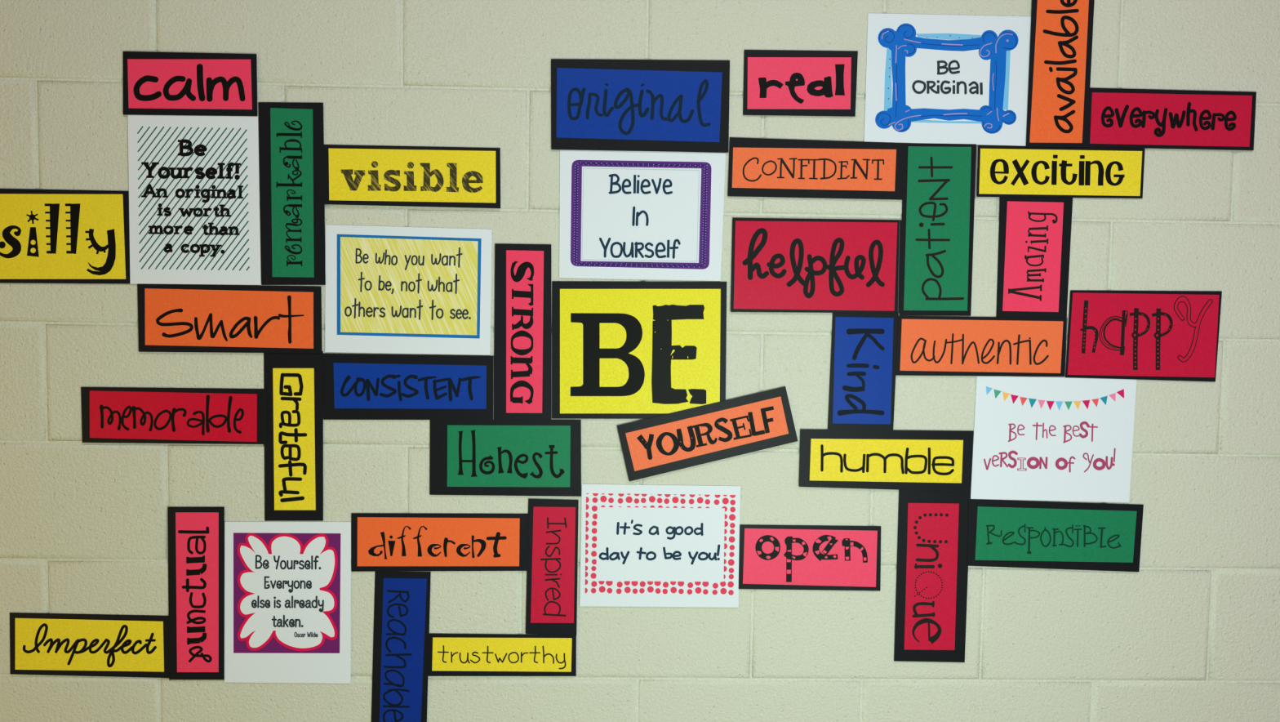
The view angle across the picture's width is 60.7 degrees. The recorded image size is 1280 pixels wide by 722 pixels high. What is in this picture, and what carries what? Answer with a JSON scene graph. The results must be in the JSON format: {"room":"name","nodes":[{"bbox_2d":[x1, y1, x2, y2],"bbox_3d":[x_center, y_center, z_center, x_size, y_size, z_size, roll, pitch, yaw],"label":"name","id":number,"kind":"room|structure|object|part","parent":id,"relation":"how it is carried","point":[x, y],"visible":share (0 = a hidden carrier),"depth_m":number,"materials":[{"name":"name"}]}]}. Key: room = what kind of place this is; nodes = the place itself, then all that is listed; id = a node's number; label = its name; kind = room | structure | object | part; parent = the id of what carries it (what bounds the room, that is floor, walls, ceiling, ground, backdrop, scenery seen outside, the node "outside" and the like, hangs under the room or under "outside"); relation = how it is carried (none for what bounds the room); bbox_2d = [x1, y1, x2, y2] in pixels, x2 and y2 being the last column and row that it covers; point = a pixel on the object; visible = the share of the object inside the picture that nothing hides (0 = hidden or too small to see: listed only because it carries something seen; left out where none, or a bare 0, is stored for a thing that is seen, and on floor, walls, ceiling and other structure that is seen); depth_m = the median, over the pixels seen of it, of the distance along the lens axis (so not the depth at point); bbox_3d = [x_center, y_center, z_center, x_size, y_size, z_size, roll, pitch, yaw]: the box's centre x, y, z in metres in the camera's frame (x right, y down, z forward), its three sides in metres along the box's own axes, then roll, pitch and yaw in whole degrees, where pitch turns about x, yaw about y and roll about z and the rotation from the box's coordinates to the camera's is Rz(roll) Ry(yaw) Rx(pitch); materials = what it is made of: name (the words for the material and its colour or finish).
{"room":"school classroom","nodes":[
{"label":"school classroom","id":0,"kind":"room"},
{"bbox_2d":[0,0,1279,721],"bbox_3d":[0.196,0.048,1.989,3.870,3.046,0.200,1,4,-2],"label":"wall","id":1,"kind":"structure","parent":0,"point":[1193,634],"depth_m":1.89,"materials":[{"name":"paint"}]},
{"bbox_2d":[0,188,130,284],"bbox_3d":[-0.981,-0.208,1.837,0.244,0.158,0.002,1,4,-2],"label":"card","id":2,"kind":"object","parent":1,"relation":"attached to","point":[47,236],"visible":1,"depth_m":1.84,"materials":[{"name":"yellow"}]},
{"bbox_2d":[9,612,168,677],"bbox_3d":[-0.947,0.490,1.883,0.273,0.113,0.002,1,4,-2],"label":"card","id":3,"kind":"object","parent":1,"relation":"attached to","point":[115,645],"visible":1,"depth_m":1.88,"materials":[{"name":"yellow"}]},
{"bbox_2d":[80,386,267,444],"bbox_3d":[-0.792,0.093,1.861,0.313,0.095,0.002,1,4,-2],"label":"card","id":4,"kind":"object","parent":1,"relation":"attached to","point":[136,415],"visible":1,"depth_m":1.86,"materials":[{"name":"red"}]},
{"bbox_2d":[123,51,257,115],"bbox_3d":[-0.751,-0.462,1.825,0.222,0.104,0.001,1,4,-2],"label":"card","id":5,"kind":"object","parent":1,"relation":"attached to","point":[155,83],"visible":1,"depth_m":1.82,"materials":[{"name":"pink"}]},
{"bbox_2d":[127,114,261,284],"bbox_3d":[-0.749,-0.271,1.837,0.219,0.286,0.002,1,4,-2],"label":"poster","id":6,"kind":"object","parent":1,"relation":"attached to","point":[194,183],"visible":1,"depth_m":1.84,"materials":[{"name":"white paper"}]},
{"bbox_2d":[167,506,224,679],"bbox_3d":[-0.763,0.400,1.881,0.096,0.302,0.002,1,4,-2],"label":"card","id":7,"kind":"object","parent":1,"relation":"attached to","point":[196,535],"visible":1,"depth_m":1.88,"materials":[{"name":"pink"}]},
{"bbox_2d":[137,284,321,353],"bbox_3d":[-0.695,-0.071,1.852,0.309,0.115,0.002,1,4,-2],"label":"card","id":8,"kind":"object","parent":1,"relation":"attached to","point":[172,317],"visible":1,"depth_m":1.85,"materials":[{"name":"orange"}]},
{"bbox_2d":[224,521,351,683],"bbox_3d":[-0.609,0.417,1.887,0.218,0.284,0.003,1,4,-2],"label":"poster","id":9,"kind":"object","parent":1,"relation":"attached to","point":[287,584],"visible":1,"depth_m":1.89,"materials":[{"name":"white paper"}]},
{"bbox_3d":[-0.609,0.401,1.887,0.184,0.211,0.001,1,4,-2],"label":"purple panel","id":10,"kind":"part","parent":9,"relation":"part of","materials":[{"name":"purple"}]},
{"bbox_2d":[258,102,325,284],"bbox_3d":[-0.586,-0.281,1.843,0.111,0.307,0.002,1,4,-2],"label":"card","id":11,"kind":"object","parent":1,"relation":"attached to","point":[291,135],"visible":1,"depth_m":1.84,"materials":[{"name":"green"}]},
{"bbox_3d":[-0.586,-0.283,1.842,0.072,0.282,0.001,1,4,-2],"label":"colour panel","id":12,"kind":"part","parent":11,"relation":"part of","materials":[{"name":"green paper"}]},
{"bbox_2d":[263,351,323,520],"bbox_3d":[-0.592,0.129,1.870,0.100,0.293,0.002,1,4,-2],"label":"card","id":13,"kind":"object","parent":1,"relation":"attached to","point":[294,381],"visible":1,"depth_m":1.87,"materials":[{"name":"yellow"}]},
{"bbox_3d":[-0.591,0.134,1.870,0.072,0.245,0.001,1,4,-2],"label":"colour panel","id":14,"kind":"part","parent":13,"relation":"part of","materials":[{"name":"yellow paper"}]},
{"bbox_2d":[371,570,431,721],"bbox_3d":[-0.416,0.516,1.899,0.103,0.306,0.002,1,4,-2],"label":"card","id":15,"kind":"object","parent":1,"relation":"attached to","point":[402,606],"visible":1,"depth_m":1.90,"materials":[{"name":"blue paper"}]},
{"bbox_2d":[322,353,493,419],"bbox_3d":[-0.394,0.045,1.869,0.294,0.113,0.001,1,4,-2],"label":"card","id":16,"kind":"object","parent":1,"relation":"attached to","point":[357,386],"visible":1,"depth_m":1.87,"materials":[{"name":"blue paper"}]},
{"bbox_3d":[-0.393,0.044,1.869,0.260,0.078,0.001,1,4,-2],"label":"colour panel","id":17,"kind":"part","parent":16,"relation":"part of","materials":[{"name":"blue paper"}]},
{"bbox_2d":[324,224,492,355],"bbox_3d":[-0.394,-0.120,1.859,0.282,0.217,0.002,1,4,-2],"label":"poster","id":18,"kind":"object","parent":1,"relation":"attached to","point":[388,289],"visible":1,"depth_m":1.86,"materials":[{"name":"yellow paper"}]},
{"bbox_3d":[-0.393,-0.127,1.859,0.232,0.163,0.001,1,4,-2],"label":"crayon panel","id":19,"kind":"part","parent":18,"relation":"part of","materials":[{"name":"yellow paper"}]},
{"bbox_2d":[322,144,500,208],"bbox_3d":[-0.385,-0.311,1.847,0.299,0.102,0.002,1,4,-2],"label":"card","id":20,"kind":"object","parent":1,"relation":"attached to","point":[353,175],"visible":1,"depth_m":1.85,"materials":[{"name":"yellow paper"}]},
{"bbox_2d":[351,512,528,571],"bbox_3d":[-0.344,0.313,1.888,0.307,0.104,0.001,1,4,-2],"label":"card","id":21,"kind":"object","parent":1,"relation":"attached to","point":[381,541],"visible":1,"depth_m":1.89,"materials":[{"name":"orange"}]},
{"bbox_2d":[427,633,576,675],"bbox_3d":[-0.240,0.512,1.903,0.258,0.075,0.002,1,4,-2],"label":"card","id":22,"kind":"object","parent":1,"relation":"attached to","point":[448,654],"visible":1,"depth_m":1.90,"materials":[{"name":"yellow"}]},
{"bbox_2d":[429,419,581,496],"bbox_3d":[-0.231,0.166,1.881,0.260,0.133,0.002,1,4,-2],"label":"card","id":23,"kind":"object","parent":1,"relation":"attached to","point":[488,457],"visible":1,"depth_m":1.88,"materials":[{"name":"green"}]},
{"bbox_3d":[-0.226,0.164,1.881,0.211,0.108,0.002,1,4,-2],"label":"colour panel","id":24,"kind":"part","parent":23,"relation":"part of","materials":[{"name":"green paper"}]},
{"bbox_2d":[493,243,551,420],"bbox_3d":[-0.200,-0.048,1.867,0.100,0.301,0.002,1,4,-2],"label":"card","id":25,"kind":"object","parent":1,"relation":"attached to","point":[522,368],"visible":1,"depth_m":1.87,"materials":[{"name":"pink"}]},
{"bbox_3d":[-0.198,-0.049,1.867,0.064,0.278,0.001,1,4,-2],"label":"colour panel","id":26,"kind":"part","parent":25,"relation":"part of","materials":[{"name":"paper"}]},
{"bbox_2d":[525,498,578,635],"bbox_3d":[-0.152,0.358,1.895,0.089,0.240,0.002,1,4,-2],"label":"card","id":27,"kind":"object","parent":1,"relation":"attached to","point":[553,523],"visible":1,"depth_m":1.89,"materials":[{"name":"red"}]},
{"bbox_2d":[551,280,726,418],"bbox_3d":[-0.001,-0.018,1.876,0.301,0.239,0.002,1,4,-2],"label":"card","id":28,"kind":"object","parent":1,"relation":"attached to","point":[620,349],"visible":1,"depth_m":1.88,"materials":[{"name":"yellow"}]},
{"bbox_2d":[551,58,729,152],"bbox_3d":[0.000,-0.433,1.848,0.302,0.155,0.002,1,4,-2],"label":"card","id":29,"kind":"object","parent":1,"relation":"attached to","point":[665,105],"visible":1,"depth_m":1.85,"materials":[{"name":"blue paper"}]},
{"bbox_2d":[559,149,725,280],"bbox_3d":[0.004,-0.248,1.862,0.282,0.219,0.002,1,4,-2],"label":"poster","id":30,"kind":"object","parent":1,"relation":"attached to","point":[624,215],"visible":1,"depth_m":1.86,"materials":[{"name":"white paper"}]},
{"bbox_2d":[579,484,740,607],"bbox_3d":[0.035,0.321,1.899,0.277,0.214,0.002,1,4,-2],"label":"poster","id":31,"kind":"object","parent":1,"relation":"attached to","point":[642,545],"visible":1,"depth_m":1.90,"materials":[{"name":"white paper"}]},
{"bbox_2d":[617,386,797,480],"bbox_3d":[0.117,0.126,1.886,0.314,0.168,0.002,1,4,-2],"label":"card","id":32,"kind":"object","parent":1,"relation":"attached to","point":[740,425],"visible":1,"depth_m":1.89,"materials":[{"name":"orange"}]},
{"bbox_2d":[742,49,857,116],"bbox_3d":[0.272,-0.471,1.855,0.193,0.111,0.002,1,4,-2],"label":"card","id":33,"kind":"object","parent":1,"relation":"attached to","point":[778,82],"visible":1,"depth_m":1.85,"materials":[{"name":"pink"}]},
{"bbox_2d":[738,524,880,590],"bbox_3d":[0.297,0.343,1.907,0.249,0.115,0.002,1,4,-2],"label":"card","id":34,"kind":"object","parent":1,"relation":"attached to","point":[771,557],"visible":1,"depth_m":1.91,"materials":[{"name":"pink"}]},
{"bbox_2d":[730,217,902,312],"bbox_3d":[0.303,-0.163,1.874,0.293,0.162,0.002,1,4,-2],"label":"card","id":35,"kind":"object","parent":1,"relation":"attached to","point":[779,264],"visible":1,"depth_m":1.87,"materials":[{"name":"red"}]},
{"bbox_2d":[727,137,906,199],"bbox_3d":[0.303,-0.328,1.864,0.305,0.100,0.002,1,4,-2],"label":"card","id":36,"kind":"object","parent":1,"relation":"attached to","point":[757,166],"visible":1,"depth_m":1.86,"materials":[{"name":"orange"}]},
{"bbox_3d":[0.297,-0.327,1.863,0.280,0.071,0.001,1,4,-2],"label":"colour panel","id":37,"kind":"part","parent":36,"relation":"part of","materials":[{"name":"orange paper"}]},
{"bbox_2d":[827,312,898,430],"bbox_3d":[0.386,0.017,1.889,0.118,0.209,0.002,1,4,-2],"label":"card","id":38,"kind":"object","parent":1,"relation":"attached to","point":[864,345],"visible":1,"depth_m":1.89,"materials":[{"name":"blue paper"}]},
{"bbox_2d":[799,428,973,491],"bbox_3d":[0.428,0.173,1.899,0.303,0.106,0.002,1,4,-2],"label":"card","id":39,"kind":"object","parent":1,"relation":"attached to","point":[871,459],"visible":1,"depth_m":1.90,"materials":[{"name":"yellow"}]},
{"bbox_3d":[0.428,0.173,1.899,0.267,0.075,0.001,1,4,-2],"label":"colour panel","id":40,"kind":"part","parent":39,"relation":"part of","materials":[{"name":"yellow paper"}]},
{"bbox_2d":[893,489,970,662],"bbox_3d":[0.512,0.376,1.915,0.126,0.308,0.002,1,4,-2],"label":"card","id":41,"kind":"object","parent":1,"relation":"attached to","point":[932,571],"visible":1,"depth_m":1.92,"materials":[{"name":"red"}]},
{"bbox_3d":[0.511,0.378,1.915,0.090,0.260,0.001,1,4,-2],"label":"colour panel","id":42,"kind":"part","parent":41,"relation":"part of","materials":[{"name":"red paper"}]},
{"bbox_2d":[899,142,977,315],"bbox_3d":[0.513,-0.224,1.877,0.130,0.295,0.002,1,4,-2],"label":"card","id":43,"kind":"object","parent":1,"relation":"attached to","point":[938,206],"visible":1,"depth_m":1.88,"materials":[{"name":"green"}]},
{"bbox_2d":[863,13,1031,146],"bbox_3d":[0.525,-0.479,1.862,0.282,0.218,0.002,1,4,-2],"label":"poster","id":44,"kind":"object","parent":1,"relation":"attached to","point":[931,78],"visible":1,"depth_m":1.86,"materials":[{"name":"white paper"}]},
{"bbox_2d":[895,315,1067,376],"bbox_3d":[0.591,-0.028,1.891,0.297,0.110,0.001,1,4,-2],"label":"card","id":45,"kind":"object","parent":1,"relation":"attached to","point":[927,345],"visible":1,"depth_m":1.89,"materials":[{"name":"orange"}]},
{"bbox_2d":[996,196,1072,317],"bbox_3d":[0.680,-0.177,1.886,0.127,0.213,0.002,1,4,-2],"label":"card","id":46,"kind":"object","parent":1,"relation":"attached to","point":[1034,234],"visible":1,"depth_m":1.89,"materials":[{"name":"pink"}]},
{"bbox_2d":[970,375,1136,502],"bbox_3d":[0.721,0.137,1.907,0.285,0.220,0.002,1,4,-2],"label":"poster","id":47,"kind":"object","parent":1,"relation":"attached to","point":[1036,437],"visible":1,"depth_m":1.91,"materials":[{"name":"white paper"}]},
{"bbox_2d":[967,498,1143,571],"bbox_3d":[0.728,0.306,1.916,0.309,0.126,0.002,1,4,-2],"label":"card","id":48,"kind":"object","parent":1,"relation":"attached to","point":[1078,535],"visible":1,"depth_m":1.92,"materials":[{"name":"green paper"}]},
{"bbox_2d":[974,145,1145,198],"bbox_3d":[0.721,-0.322,1.877,0.292,0.091,0.002,1,4,-2],"label":"card","id":49,"kind":"object","parent":1,"relation":"attached to","point":[1020,171],"visible":1,"depth_m":1.88,"materials":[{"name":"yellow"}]},
{"bbox_2d":[1026,0,1094,146],"bbox_3d":[0.717,-0.509,1.863,0.109,0.289,0.002,1,4,-2],"label":"card","id":50,"kind":"object","parent":1,"relation":"attached to","point":[1061,33],"visible":1,"depth_m":1.86,"materials":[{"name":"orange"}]},
{"bbox_2d":[1065,290,1222,381],"bbox_3d":[0.875,-0.044,1.899,0.269,0.158,0.002,1,4,-2],"label":"card","id":51,"kind":"object","parent":1,"relation":"attached to","point":[1135,335],"visible":1,"depth_m":1.90,"materials":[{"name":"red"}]},
{"bbox_2d":[1087,88,1256,150],"bbox_3d":[0.911,-0.414,1.875,0.294,0.101,0.002,1,4,-2],"label":"card","id":52,"kind":"object","parent":1,"relation":"attached to","point":[1118,117],"visible":1,"depth_m":1.88,"materials":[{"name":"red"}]}
]}

